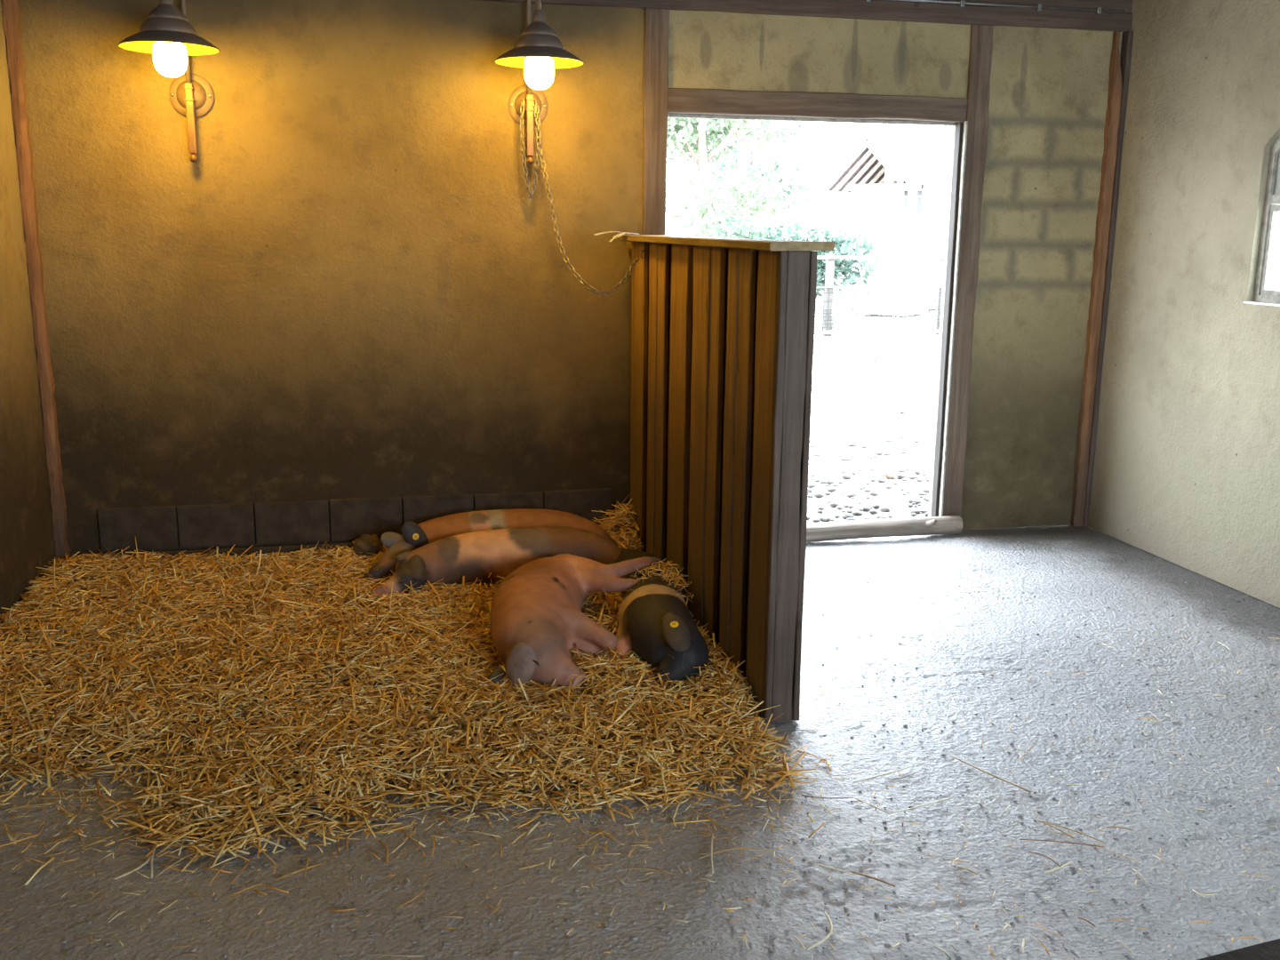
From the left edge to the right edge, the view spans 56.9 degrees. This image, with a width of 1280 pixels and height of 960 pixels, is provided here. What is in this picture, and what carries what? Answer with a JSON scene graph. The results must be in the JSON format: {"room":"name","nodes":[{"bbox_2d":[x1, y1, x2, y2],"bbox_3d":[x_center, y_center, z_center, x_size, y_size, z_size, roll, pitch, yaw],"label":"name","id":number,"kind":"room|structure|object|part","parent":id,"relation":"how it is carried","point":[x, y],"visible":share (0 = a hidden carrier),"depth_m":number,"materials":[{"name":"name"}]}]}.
{"room":"farm building","nodes":[
{"label":"farm building","id":0,"kind":"room"},
{"bbox_2d":[0,0,55,622],"bbox_3d":[-1.845,-0.266,1.395,0.200,2.900,7.160,-2,12,-12],"label":"wall","id":1,"kind":"structure","parent":0,"point":[27,540],"depth_m":4.64,"materials":[{"name":"paint"}]},
{"bbox_2d":[17,0,1123,554],"bbox_3d":[-0.106,-1.113,5.426,5.350,2.900,0.170,-2,12,-12],"label":"wall","id":2,"kind":"structure","parent":0,"point":[355,286],"depth_m":5.18,"materials":[{"name":"paint"}]},
{"bbox_2d":[2,0,70,559],"bbox_3d":[-2.479,-0.859,4.848,0.056,2.600,0.050,-2,12,-12],"label":"wooden post","id":3,"kind":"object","parent":2,"relation":"attached to","point":[11,10],"depth_m":4.83,"materials":[{"name":"wood"}]},
{"bbox_2d":[117,0,219,162],"bbox_3d":[-1.786,-1.670,4.535,0.356,0.850,0.608,-2,12,-12],"label":"wall lamp","id":4,"kind":"object","parent":2,"relation":"attached to","point":[166,33],"visible":1,"depth_m":4.41,"materials":[{"name":"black metal"}]},
{"bbox_3d":[-1.758,-1.692,4.404,0.356,0.157,0.356,-2,12,-12],"label":"lamp shade","id":5,"kind":"part","parent":4,"relation":"part of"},
{"bbox_3d":[-1.760,-1.577,4.429,0.120,0.130,0.120,-2,12,-12],"label":"bulb","id":6,"kind":"part","parent":4,"relation":"part of","materials":[{"name":"white"}]},
{"bbox_3d":[-1.830,-1.472,4.817,0.031,0.275,0.031,-2,12,-12],"label":"rod","id":7,"kind":"part","parent":4,"relation":"part of","materials":[{"name":"orange metal"}]},
{"bbox_3d":[-1.838,-1.577,4.839,0.174,0.174,0.043,-2,12,-12],"label":"wall plate","id":8,"kind":"part","parent":4,"relation":"part of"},
{"bbox_2d":[56,488,611,559],"bbox_3d":[-1.280,0.226,5.353,2.530,0.290,0.045,-2,12,-12],"label":"baseboard","id":9,"kind":"structure","parent":2,"relation":"attached to","point":[294,521],"depth_m":5.28,"materials":[{"name":"concrete"}]},
{"bbox_2d":[494,0,646,295],"bbox_3d":[-0.288,-1.469,4.912,0.649,1.371,0.608,-2,12,-12],"label":"wall lamp","id":10,"kind":"object","parent":2,"relation":"attached to","point":[538,50],"depth_m":4.83,"materials":[{"name":"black metal"}]},
{"bbox_3d":[-0.484,-1.626,5.130,0.174,0.174,0.043,-2,12,-12],"label":"wall plate","id":11,"kind":"part","parent":10,"relation":"part of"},
{"bbox_3d":[-0.475,-1.531,5.106,0.031,0.255,0.031,-2,12,-12],"label":"rod","id":12,"kind":"part","parent":10,"relation":"part of","materials":[{"name":"orange metal"}]},
{"bbox_3d":[-0.401,-1.741,4.696,0.356,0.157,0.356,-2,12,-12],"label":"lamp shade","id":13,"kind":"part","parent":10,"relation":"part of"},
{"bbox_3d":[-0.402,-1.627,4.721,0.120,0.130,0.120,-2,12,-12],"label":"bulb","id":14,"kind":"part","parent":10,"relation":"part of","materials":[{"name":"white"}]},
{"bbox_3d":[-0.279,-1.198,4.972,0.559,0.816,0.282,4,13,16],"label":"steel chain","id":15,"kind":"part","parent":10,"relation":"part of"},
{"bbox_2d":[642,8,669,235],"bbox_3d":[0.051,-0.882,5.475,0.118,2.430,0.130,-2,12,-12],"label":"trim","id":16,"kind":"structure","parent":2,"relation":"attached to","point":[655,77],"depth_m":5.26,"materials":[{"name":"wood"}]},
{"bbox_2d":[664,173,666,235],"bbox_3d":[0.104,-0.709,5.553,0.017,1.940,0.040,-2,12,-12],"label":"trim","id":17,"kind":"structure","parent":2,"relation":"attached to","point":[666,173],"depth_m":5.40,"materials":[{"name":"paint"}]},
{"bbox_2d":[480,0,1132,31],"bbox_3d":[-0.078,-2.095,5.126,4.950,0.089,0.039,-2,12,-12],"label":"ceiling beam","id":18,"kind":"structure","parent":2,"relation":"attached to","point":[880,10],"depth_m":5.38,"materials":[{"name":"wood"}]},
{"bbox_2d":[667,113,955,126],"bbox_3d":[0.814,-1.675,5.500,1.450,0.016,0.035,-2,12,-12],"label":"trim","id":19,"kind":"structure","parent":2,"relation":"attached to","point":[678,116],"depth_m":5.48,"materials":[{"name":"paint"}]},
{"bbox_2d":[667,88,967,122],"bbox_3d":[0.814,-1.734,5.490,1.450,0.112,0.176,-2,12,-12],"label":"trim","id":20,"kind":"structure","parent":2,"relation":"attached to","point":[680,100],"depth_m":5.41,"materials":[{"name":"wood"}]},
{"bbox_2d":[928,125,955,516],"bbox_3d":[1.502,-0.760,5.854,0.025,1.940,0.039,-2,12,-12],"label":"trim","id":21,"kind":"structure","parent":2,"relation":"attached to","point":[949,191],"depth_m":5.84,"materials":[{"name":"paint"}]},
{"bbox_2d":[931,121,963,516],"bbox_3d":[1.508,-0.751,5.813,0.018,1.940,0.053,-2,12,-12],"label":"trim","id":22,"kind":"structure","parent":2,"relation":"attached to","point":[959,126],"depth_m":5.79,"materials":[{"name":"wood"}]},
{"bbox_2d":[938,120,967,516],"bbox_3d":[1.528,-0.743,5.778,0.011,1.940,0.027,-2,12,-12],"label":"trim","id":23,"kind":"structure","parent":2,"relation":"attached to","point":[965,124],"depth_m":5.76,"materials":[{"name":"paint"}]},
{"bbox_2d":[937,24,993,517],"bbox_3d":[1.576,-0.938,5.804,0.120,2.430,0.129,-2,12,-12],"label":"wooden post","id":24,"kind":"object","parent":2,"relation":"attached to","point":[981,36],"depth_m":5.72,"materials":[{"name":"wood"}]},
{"bbox_2d":[864,0,1126,14],"bbox_3d":[1.516,-2.188,5.433,1.600,0.029,0.023,-2,12,-12],"label":"conduit","id":25,"kind":"object","parent":2,"relation":"attached to","point":[1038,7],"visible":1,"depth_m":5.48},
{"bbox_2d":[951,0,1132,13],"bbox_3d":[-0.077,-2.277,5.093,4.950,0.292,0.021,-2,12,-12],"label":"trim","id":26,"kind":"structure","parent":2,"relation":"attached to","point":[1113,4],"depth_m":5.57,"materials":[{"name":"wood"}]},
{"bbox_2d":[1070,31,1121,527],"bbox_3d":[2.287,-0.950,5.893,0.071,2.430,0.045,-2,12,-12],"label":"trim","id":27,"kind":"structure","parent":2,"relation":"attached to","point":[1115,86],"depth_m":5.88,"materials":[{"name":"wood"}]},
{"bbox_2d":[0,525,1279,959],"bbox_3d":[0.640,1.117,2.332,5.350,0.149,7.320,-2,12,-12],"label":"floor","id":28,"kind":"structure","parent":0,"point":[1030,556],"depth_m":3.03,"materials":[{"name":"concrete"}]},
{"bbox_2d":[7,801,55,808],"bbox_3d":[-1.590,0.851,3.089,0.116,0.005,0.008,-3,13,-18],"label":"stalk","id":29,"kind":"object","parent":28,"relation":"on","point":[55,802],"visible":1,"depth_m":3.09,"materials":[{"name":"plant"}]},
{"bbox_2d":[72,827,85,845],"bbox_3d":[-1.395,0.885,2.940,0.004,0.005,0.100,-9,15,-38],"label":"stalk","id":30,"kind":"object","parent":28,"relation":"on","point":[74,828],"visible":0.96,"depth_m":2.93,"materials":[{"name":"plant"}]},
{"bbox_2d":[81,834,115,849],"bbox_3d":[-1.334,0.891,2.913,0.004,0.005,0.085,10,15,38],"label":"stalk","id":31,"kind":"object","parent":28,"relation":"on","point":[115,835],"visible":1,"depth_m":2.91,"materials":[{"name":"plant"}]},
{"bbox_2d":[107,910,125,923],"bbox_3d":[-1.151,0.960,2.601,0.004,0.005,0.049,5,13,21],"label":"stalk","id":32,"kind":"object","parent":28,"relation":"on","point":[115,916],"visible":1,"depth_m":2.60,"materials":[{"name":"plant"}]},
{"bbox_2d":[113,853,151,879],"bbox_3d":[-1.192,0.916,2.803,0.028,0.006,0.127,5,13,20],"label":"stalk","id":33,"kind":"object","parent":28,"relation":"on","point":[149,858],"visible":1,"depth_m":2.78,"materials":[{"name":"plant"}]},
{"bbox_2d":[101,768,164,791],"bbox_3d":[-1.399,0.820,3.244,0.313,0.006,0.005,7,14,29],"label":"stalk","id":34,"kind":"object","parent":28,"relation":"on","point":[101,769],"visible":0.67,"depth_m":3.24,"materials":[{"name":"plant"}]},
{"bbox_2d":[150,844,156,878],"bbox_3d":[-1.169,0.908,2.842,0.012,0.006,0.180,-3,13,-17],"label":"stalk","id":35,"kind":"object","parent":28,"relation":"on","point":[153,852],"visible":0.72,"depth_m":2.81,"materials":[{"name":"plant"}]},
{"bbox_2d":[188,891,204,900],"bbox_3d":[-1.007,0.943,2.685,0.052,0.005,0.004,8,14,33],"label":"stalk","id":36,"kind":"object","parent":28,"relation":"on","point":[200,897],"visible":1,"depth_m":2.68,"materials":[{"name":"plant"}]},
{"bbox_2d":[304,856,309,877],"bbox_3d":[-0.793,0.918,2.812,0.004,0.005,0.098,-2,12,-10],"label":"stalk","id":37,"kind":"object","parent":28,"relation":"on","point":[307,862],"visible":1,"depth_m":2.80,"materials":[{"name":"plant"}]},
{"bbox_2d":[345,836,348,851],"bbox_3d":[-0.723,0.896,2.916,0.005,0.006,0.067,-3,13,-15],"label":"stalk","id":38,"kind":"object","parent":28,"relation":"on","point":[347,841],"visible":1,"depth_m":2.91,"materials":[{"name":"plant"}]},
{"bbox_2d":[367,847,385,855],"bbox_3d":[-0.642,0.904,2.882,0.070,0.005,0.004,9,15,35],"label":"stalk","id":39,"kind":"object","parent":28,"relation":"on","point":[367,847],"visible":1,"depth_m":2.88,"materials":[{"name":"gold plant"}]},
{"bbox_2d":[0,494,817,867],"bbox_3d":[-0.980,0.516,4.088,2.563,0.298,2.626,-2,12,-12],"label":"bedding","id":40,"kind":"object","parent":28,"relation":"on","point":[290,664],"visible":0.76,"depth_m":3.62,"materials":[{"name":"plant"}]},
{"bbox_2d":[352,533,383,557],"bbox_3d":[-1.210,0.295,5.260,0.135,0.120,0.112,-2,12,-12],"label":"clod","id":41,"kind":"object","parent":40,"relation":"on","point":[372,544],"visible":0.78,"depth_m":5.22,"materials":[{"name":"soil"}]},
{"bbox_2d":[362,508,617,583],"bbox_3d":[-0.664,0.279,5.206,1.118,0.282,0.376,-3,13,-18],"label":"pig","id":42,"kind":"object","parent":40,"relation":"on","point":[413,536],"visible":0.43,"depth_m":5.14},
{"bbox_2d":[370,526,620,597],"bbox_3d":[-0.581,0.339,4.954,1.081,0.269,0.331,-2,12,-12],"label":"pig","id":43,"kind":"object","parent":40,"relation":"on","point":[472,556],"visible":0.67,"depth_m":4.85},
{"bbox_2d":[488,553,660,688],"bbox_3d":[-0.312,0.487,4.184,0.549,0.258,1.129,4,13,14],"label":"pig","id":44,"kind":"object","parent":40,"relation":"on","point":[536,609],"visible":0.95,"depth_m":4.03},
{"bbox_2d":[614,547,710,687],"bbox_3d":[0.036,0.462,4.395,0.306,0.234,1.447,-1,12,-5],"label":"pig","id":45,"kind":"object","parent":40,"relation":"on","point":[657,623],"visible":0.84,"depth_m":3.99},
{"bbox_2d":[622,558,694,604],"bbox_3d":[0.057,0.370,4.417,0.264,0.087,0.591,0,12,-3],"label":"tuft","id":46,"kind":"object","parent":45,"relation":"on","point":[674,576],"visible":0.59,"depth_m":4.41,"materials":[{"name":"plant"}]},
{"bbox_2d":[499,841,502,856],"bbox_3d":[-0.341,0.904,2.898,0.006,0.006,0.064,-1,12,-8],"label":"stalk","id":47,"kind":"object","parent":28,"relation":"on","point":[500,844],"visible":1,"depth_m":2.89,"materials":[{"name":"plant"}]},
{"bbox_2d":[528,821,540,833],"bbox_3d":[-0.269,0.882,3.005,0.005,0.006,0.060,5,13,21],"label":"stalk","id":48,"kind":"object","parent":28,"relation":"on","point":[536,824],"visible":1,"depth_m":3.00,"materials":[{"name":"plant"}]},
{"bbox_2d":[571,854,585,866],"bbox_3d":[-0.147,0.916,2.849,0.004,0.005,0.062,7,14,28],"label":"stalk","id":49,"kind":"object","parent":28,"relation":"on","point":[585,854],"visible":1,"depth_m":2.85,"materials":[{"name":"plant"}]},
{"bbox_2d":[591,841,598,855],"bbox_3d":[-0.111,0.905,2.905,0.005,0.006,0.061,3,12,10],"label":"stalk","id":50,"kind":"object","parent":28,"relation":"on","point":[596,844],"visible":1,"depth_m":2.90,"materials":[{"name":"plant"}]},
{"bbox_2d":[584,829,607,843],"bbox_3d":[-0.111,0.892,2.964,0.005,0.006,0.081,10,15,38],"label":"stalk","id":51,"kind":"object","parent":28,"relation":"on","point":[605,829],"visible":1,"depth_m":2.96,"materials":[{"name":"plant"}]},
{"bbox_2d":[595,827,619,843],"bbox_3d":[-0.082,0.891,2.969,0.005,0.006,0.091,-9,16,-39],"label":"stalk","id":52,"kind":"object","parent":28,"relation":"on","point":[611,836],"visible":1,"depth_m":2.96,"materials":[{"name":"plant"}]},
{"bbox_2d":[0,621,1279,959],"bbox_3d":[0.199,0.778,3.513,4.562,0.018,2.176,0,12,-2],"label":"straw","id":53,"kind":"object","parent":28,"relation":"on","point":[108,793],"visible":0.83,"depth_m":3.01,"materials":[{"name":"plant"}]},
{"bbox_2d":[18,568,1279,959],"bbox_3d":[0.724,0.747,3.719,2.591,0.007,4.544,11,16,41],"label":"floor grit","id":54,"kind":"structure","parent":28,"relation":"on","point":[634,938],"depth_m":2.80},
{"bbox_2d":[626,866,672,874],"bbox_3d":[0.023,0.927,2.808,0.113,0.005,0.004,3,12,13],"label":"stalk","id":55,"kind":"object","parent":28,"relation":"on","point":[627,867],"visible":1,"depth_m":2.81,"materials":[{"name":"plant"}]},
{"bbox_2d":[710,833,713,873],"bbox_3d":[0.176,0.911,2.890,0.007,0.005,0.189,1,12,3],"label":"stalk","id":56,"kind":"object","parent":28,"relation":"on","point":[711,851],"visible":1,"depth_m":2.88,"materials":[{"name":"plant"}]},
{"bbox_2d":[703,815,731,833],"bbox_3d":[0.198,0.881,3.029,0.005,0.006,0.107,-8,15,-35],"label":"stalk","id":57,"kind":"object","parent":28,"relation":"on","point":[704,815],"visible":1,"depth_m":3.03,"materials":[{"name":"beige plant"}]},
{"bbox_2d":[621,234,835,722],"bbox_3d":[0.225,-0.173,4.484,0.196,1.464,2.120,-2,12,-12],"label":"wall","id":58,"kind":"structure","parent":28,"relation":"on","point":[723,328],"depth_m":3.90,"materials":[{"name":"brown wood"}]},
{"bbox_2d":[593,231,639,241],"bbox_3d":[-0.084,-1.075,5.221,0.245,0.046,0.102,-11,16,-42],"label":"dry twig","id":59,"kind":"object","parent":58,"relation":"on","point":[621,233],"visible":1,"depth_m":5.18,"materials":[{"name":"wood"}]},
{"bbox_3d":[0.441,0.042,3.557,0.074,1.435,0.080,-2,12,-12],"label":"post","id":60,"kind":"part","parent":58,"relation":"part of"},
{"bbox_2d":[699,848,773,859],"bbox_3d":[0.234,0.910,2.895,0.189,0.005,0.027,-2,12,-12],"label":"stalk","id":61,"kind":"object","parent":28,"relation":"on","point":[732,848],"visible":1,"depth_m":2.90,"materials":[{"name":"plant"}]},
{"bbox_2d":[776,789,797,795],"bbox_3d":[0.397,0.846,3.202,0.062,0.005,0.004,7,14,28],"label":"stalk","id":62,"kind":"object","parent":28,"relation":"on","point":[776,789],"visible":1,"depth_m":3.20,"materials":[{"name":"plant"}]},
{"bbox_2d":[782,870,798,875],"bbox_3d":[0.356,0.931,2.805,0.040,0.006,0.005,6,13,22],"label":"stalk","id":63,"kind":"object","parent":28,"relation":"on","point":[782,870],"visible":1,"depth_m":2.80,"materials":[{"name":"plant"}]},
{"bbox_2d":[792,935,805,949],"bbox_3d":[0.341,0.989,2.533,0.005,0.006,0.048,-4,13,-20],"label":"stalk","id":64,"kind":"object","parent":28,"relation":"on","point":[794,936],"visible":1,"depth_m":2.53,"materials":[{"name":"plant"}]},
{"bbox_2d":[806,911,832,950],"bbox_3d":[0.399,0.981,2.570,0.037,0.006,0.155,6,13,22],"label":"stalk","id":65,"kind":"object","parent":28,"relation":"on","point":[825,912],"visible":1,"depth_m":2.55,"materials":[{"name":"plant"}]},
{"bbox_2d":[801,794,853,798],"bbox_3d":[0.505,0.852,3.176,0.139,0.005,0.018,1,12,3],"label":"stalk","id":66,"kind":"object","parent":28,"relation":"on","point":[802,795],"visible":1,"depth_m":3.17,"materials":[{"name":"plant"}]},
{"bbox_2d":[808,861,853,874],"bbox_3d":[0.456,0.927,2.826,0.111,0.005,0.008,7,14,26],"label":"stalk","id":67,"kind":"object","parent":28,"relation":"on","point":[809,861],"visible":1,"depth_m":2.82,"materials":[{"name":"plant"}]},
{"bbox_2d":[856,797,888,814],"bbox_3d":[0.614,0.863,3.134,0.008,0.006,0.110,-10,16,-40],"label":"stalk","id":68,"kind":"object","parent":28,"relation":"on","point":[856,797],"visible":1,"depth_m":3.13,"materials":[{"name":"plant"}]},
{"bbox_2d":[850,871,895,887],"bbox_3d":[0.548,0.938,2.781,0.110,0.006,0.007,8,14,33],"label":"stalk","id":69,"kind":"object","parent":28,"relation":"on","point":[853,872],"visible":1,"depth_m":2.78,"materials":[{"name":"plant"}]},
{"bbox_2d":[853,766,910,783],"bbox_3d":[0.680,0.825,3.311,0.202,0.006,0.012,-6,14,-28],"label":"stalk","id":70,"kind":"object","parent":28,"relation":"on","point":[908,766],"visible":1,"depth_m":3.30,"materials":[{"name":"plant"}]},
{"bbox_2d":[806,515,962,542],"bbox_3d":[0.874,0.252,5.784,1.526,0.101,0.144,-2,12,-12],"label":"threshold","id":71,"kind":"object","parent":28,"relation":"on","point":[948,524],"visible":0.52,"depth_m":5.81,"materials":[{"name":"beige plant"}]},
{"bbox_2d":[888,796,952,814],"bbox_3d":[0.749,0.863,3.137,0.213,0.006,0.012,-5,13,-25],"label":"stalk","id":72,"kind":"object","parent":28,"relation":"on","point":[952,796],"visible":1,"depth_m":3.13,"materials":[{"name":"plant"}]},
{"bbox_2d":[933,944,951,957],"bbox_3d":[0.641,0.997,2.506,0.004,0.005,0.045,-7,14,-33],"label":"stalk","id":73,"kind":"object","parent":28,"relation":"on","point":[949,956],"visible":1,"depth_m":2.50,"materials":[{"name":"plant"}]},
{"bbox_2d":[957,865,977,875],"bbox_3d":[0.782,0.931,2.822,0.053,0.006,0.005,11,16,41],"label":"stalk","id":74,"kind":"object","parent":28,"relation":"on","point":[957,866],"visible":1,"depth_m":2.82,"materials":[{"name":"beige plant"}]},
{"bbox_2d":[951,754,1031,792],"bbox_3d":[0.981,0.825,3.326,0.015,0.006,0.276,-8,15,-35],"label":"stalk","id":75,"kind":"object","parent":28,"relation":"on","point":[951,755],"visible":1,"depth_m":3.31,"materials":[{"name":"beige plant"}]},
{"bbox_2d":[1021,938,1024,953],"bbox_3d":[0.819,0.995,2.526,0.006,0.006,0.052,5,13,21],"label":"stalk","id":76,"kind":"object","parent":28,"relation":"on","point":[1023,940],"visible":1,"depth_m":2.52,"materials":[{"name":"plant"}]},
{"bbox_2d":[1028,851,1060,866],"bbox_3d":[0.988,0.920,2.880,0.013,0.005,0.089,-9,15,-37],"label":"stalk","id":77,"kind":"object","parent":28,"relation":"on","point":[1028,852],"visible":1,"depth_m":2.88,"materials":[{"name":"plant"}]},
{"bbox_2d":[1038,820,1073,838],"bbox_3d":[1.062,0.891,3.021,0.004,0.005,0.108,-7,14,-33],"label":"stalk","id":78,"kind":"object","parent":28,"relation":"on","point":[1038,820],"visible":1,"depth_m":3.02,"materials":[{"name":"beige plant"}]},
{"bbox_2d":[1019,838,1104,847],"bbox_3d":[1.054,0.906,2.953,0.204,0.005,0.004,3,12,10],"label":"stalk","id":79,"kind":"object","parent":28,"relation":"on","point":[1020,838],"visible":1,"depth_m":2.95,"materials":[{"name":"plant"}]},
{"bbox_2d":[1042,820,1103,842],"bbox_3d":[1.101,0.894,3.011,0.156,0.005,0.004,11,16,40],"label":"stalk","id":80,"kind":"object","parent":28,"relation":"on","point":[1043,820],"visible":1,"depth_m":3.01,"materials":[{"name":"beige plant"}]},
{"bbox_2d":[1078,916,1095,927],"bbox_3d":[0.989,0.977,2.618,0.004,0.005,0.042,-8,15,-36],"label":"stalk","id":81,"kind":"object","parent":28,"relation":"on","point":[1078,916],"visible":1,"depth_m":2.62,"materials":[{"name":"plant"}]},
{"bbox_2d":[1106,825,1133,831],"bbox_3d":[1.230,0.891,3.028,0.064,0.005,0.004,4,13,15],"label":"stalk","id":82,"kind":"object","parent":28,"relation":"on","point":[1107,826],"visible":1,"depth_m":3.03,"materials":[{"name":"beige plant"}]},
{"bbox_2d":[1118,940,1135,955],"bbox_3d":[1.039,0.998,2.523,0.004,0.005,0.056,-3,13,-15],"label":"stalk","id":83,"kind":"object","parent":28,"relation":"on","point":[1118,940],"visible":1,"depth_m":2.52,"materials":[{"name":"plant"}]},
{"bbox_2d":[1133,868,1146,881],"bbox_3d":[1.188,0.938,2.808,0.004,0.005,0.056,-1,12,-9],"label":"stalk","id":84,"kind":"object","parent":28,"relation":"on","point":[1140,875],"visible":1,"depth_m":2.81,"materials":[{"name":"plant"}]},
{"bbox_2d":[1197,938,1279,959],"bbox_3d":[0.920,0.851,1.350,1.900,0.788,0.099,-4,13,-19],"label":"rail","id":85,"kind":"object","parent":28,"relation":"on","point":[1268,950],"visible":1,"depth_m":1.20,"materials":[{"name":"metal"}]},
{"bbox_2d":[1088,0,1279,607],"bbox_3d":[3.170,-0.466,2.553,0.200,2.900,7.320,-2,12,-12],"label":"wall","id":86,"kind":"structure","parent":0,"point":[1186,474],"depth_m":5.26,"materials":[{"name":"paint"}]},
{"bbox_2d":[1082,31,1133,527],"bbox_3d":[2.318,-0.951,5.897,0.026,2.430,0.058,-2,12,-12],"label":"trim","id":87,"kind":"structure","parent":86,"relation":"attached to","point":[1127,36],"depth_m":5.84,"materials":[{"name":"wood"}]},
{"bbox_2d":[1243,135,1279,306],"bbox_3d":[2.659,-1.068,4.531,0.086,0.821,0.745,-2,12,-12],"label":"window","id":88,"kind":"structure","parent":86,"relation":"in","point":[1262,295],"depth_m":4.86,"materials":[{"name":"paint"}]},
{"bbox_3d":[2.655,-0.671,4.616,0.086,0.009,0.745,-2,12,-12],"label":"sill","id":89,"kind":"part","parent":88,"relation":"part of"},
{"bbox_3d":[2.668,-0.882,4.574,0.027,0.367,0.665,-2,12,-12],"label":"sash","id":90,"kind":"part","parent":88,"relation":"part of","materials":[{"name":"paint"}]},
{"bbox_3d":[2.670,-1.270,4.490,0.010,0.352,0.669,-2,12,-12],"label":"panel","id":91,"kind":"part","parent":88,"relation":"part of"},
{"label":"outside","id":92,"kind":"structure","parent":0,"visible":0},
{"bbox_2d":[807,259,939,522],"bbox_3d":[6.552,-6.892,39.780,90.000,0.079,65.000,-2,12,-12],"label":"ground","id":93,"kind":"structure","parent":92,"point":[923,374],"depth_m":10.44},
{"bbox_2d":[668,203,775,239],"bbox_3d":[0.974,-3.310,18.325,2.421,1.935,1.930,-2,12,-12],"label":"bush","id":94,"kind":"object","parent":93,"relation":"on","point":[743,233],"visible":0.1,"depth_m":18.21,"materials":[{"name":"green plant"}]},
{"bbox_2d":[666,117,799,237],"bbox_3d":[1.263,-6.492,24.197,3.431,5.791,3.740,7,14,28],"label":"tree","id":95,"kind":"object","parent":93,"relation":"on","point":[680,131],"visible":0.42,"depth_m":23.84,"materials":[{"name":"green plant"}]},
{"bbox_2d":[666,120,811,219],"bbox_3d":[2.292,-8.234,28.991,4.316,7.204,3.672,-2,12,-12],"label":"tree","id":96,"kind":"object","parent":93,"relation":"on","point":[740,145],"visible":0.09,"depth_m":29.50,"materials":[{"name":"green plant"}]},
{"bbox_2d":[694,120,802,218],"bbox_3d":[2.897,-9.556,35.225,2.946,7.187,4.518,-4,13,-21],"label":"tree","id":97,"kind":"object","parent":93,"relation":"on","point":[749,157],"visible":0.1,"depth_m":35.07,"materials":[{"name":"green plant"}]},
{"bbox_2d":[740,214,878,297],"bbox_3d":[2.672,-3.383,19.090,2.267,1.785,1.771,-2,12,-12],"label":"bush","id":98,"kind":"object","parent":93,"relation":"on","point":[844,267],"visible":0.34,"depth_m":18.83,"materials":[{"name":"green plant"}]},
{"bbox_2d":[848,488,862,495],"bbox_3d":[1.267,0.074,6.961,0.086,0.047,0.068,-2,12,-12],"label":"stone","id":99,"kind":"object","parent":93,"relation":"on","point":[857,492],"visible":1,"depth_m":6.94,"materials":[{"name":"stone"}]},
{"bbox_2d":[860,514,873,519],"bbox_3d":[1.218,0.206,6.350,0.074,0.037,0.058,-2,12,-12],"label":"stone","id":100,"kind":"object","parent":93,"relation":"on","point":[866,516],"visible":0.69,"depth_m":6.33,"materials":[{"name":"stone"}]},
{"bbox_2d":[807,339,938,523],"bbox_3d":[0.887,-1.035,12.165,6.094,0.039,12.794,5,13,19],"label":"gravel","id":101,"kind":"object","parent":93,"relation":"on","point":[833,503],"visible":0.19,"depth_m":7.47,"materials":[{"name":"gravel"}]},
{"bbox_2d":[814,253,943,336],"bbox_3d":[2.732,-2.632,17.049,3.685,1.250,0.160,-2,12,-12],"label":"fence","id":102,"kind":"object","parent":93,"relation":"on","point":[827,331],"visible":0.48,"depth_m":17.15,"materials":[{"name":"metal"}]},
{"bbox_3d":[2.724,-2.637,17.073,0.107,1.250,0.107,-2,12,-12],"label":"post","id":103,"kind":"part","parent":102,"relation":"part of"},
{"bbox_3d":[2.734,-2.138,17.110,3.680,0.071,0.053,-2,12,-12],"label":"rail","id":104,"kind":"part","parent":102,"relation":"part of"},
{"bbox_3d":[2.740,-2.767,16.977,3.680,0.029,0.051,-2,12,-12],"label":"rail","id":105,"kind":"part","parent":102,"relation":"part of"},
{"bbox_3d":[2.744,-3.179,16.886,3.680,0.066,0.057,-2,12,-12],"label":"rail","id":106,"kind":"part","parent":102,"relation":"part of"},
{"bbox_3d":[4.463,-2.700,17.447,0.107,1.250,0.105,-2,12,-12],"label":"post","id":107,"kind":"part","parent":102,"relation":"part of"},
{"bbox_2d":[819,134,950,315],"bbox_3d":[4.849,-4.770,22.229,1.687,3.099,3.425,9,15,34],"label":"house","id":108,"kind":"structure","parent":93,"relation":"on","point":[901,218],"depth_m":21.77,"materials":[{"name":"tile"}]},
{"bbox_3d":[3.978,-4.270,22.045,0.120,2.182,0.120,9,15,34],"label":"porch post","id":109,"kind":"part","parent":108,"relation":"part of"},
{"bbox_3d":[4.529,-5.600,21.379,0.160,0.787,0.120,9,15,34],"label":"king post","id":110,"kind":"part","parent":108,"relation":"part of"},
{"bbox_3d":[4.884,-4.130,21.433,0.120,2.182,0.120,9,15,34],"label":"porch post","id":111,"kind":"part","parent":108,"relation":"part of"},
{"bbox_2d":[878,467,898,479],"bbox_3d":[1.572,-0.045,7.501,0.124,0.067,0.118,-2,12,-12],"label":"stone","id":112,"kind":"object","parent":93,"relation":"on","point":[889,473],"visible":0.98,"depth_m":7.46,"materials":[{"name":"stone"}]},
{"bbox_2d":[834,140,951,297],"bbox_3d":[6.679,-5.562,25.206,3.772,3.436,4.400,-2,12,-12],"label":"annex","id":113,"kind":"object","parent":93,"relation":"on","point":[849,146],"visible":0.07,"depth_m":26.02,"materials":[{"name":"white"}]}
]}

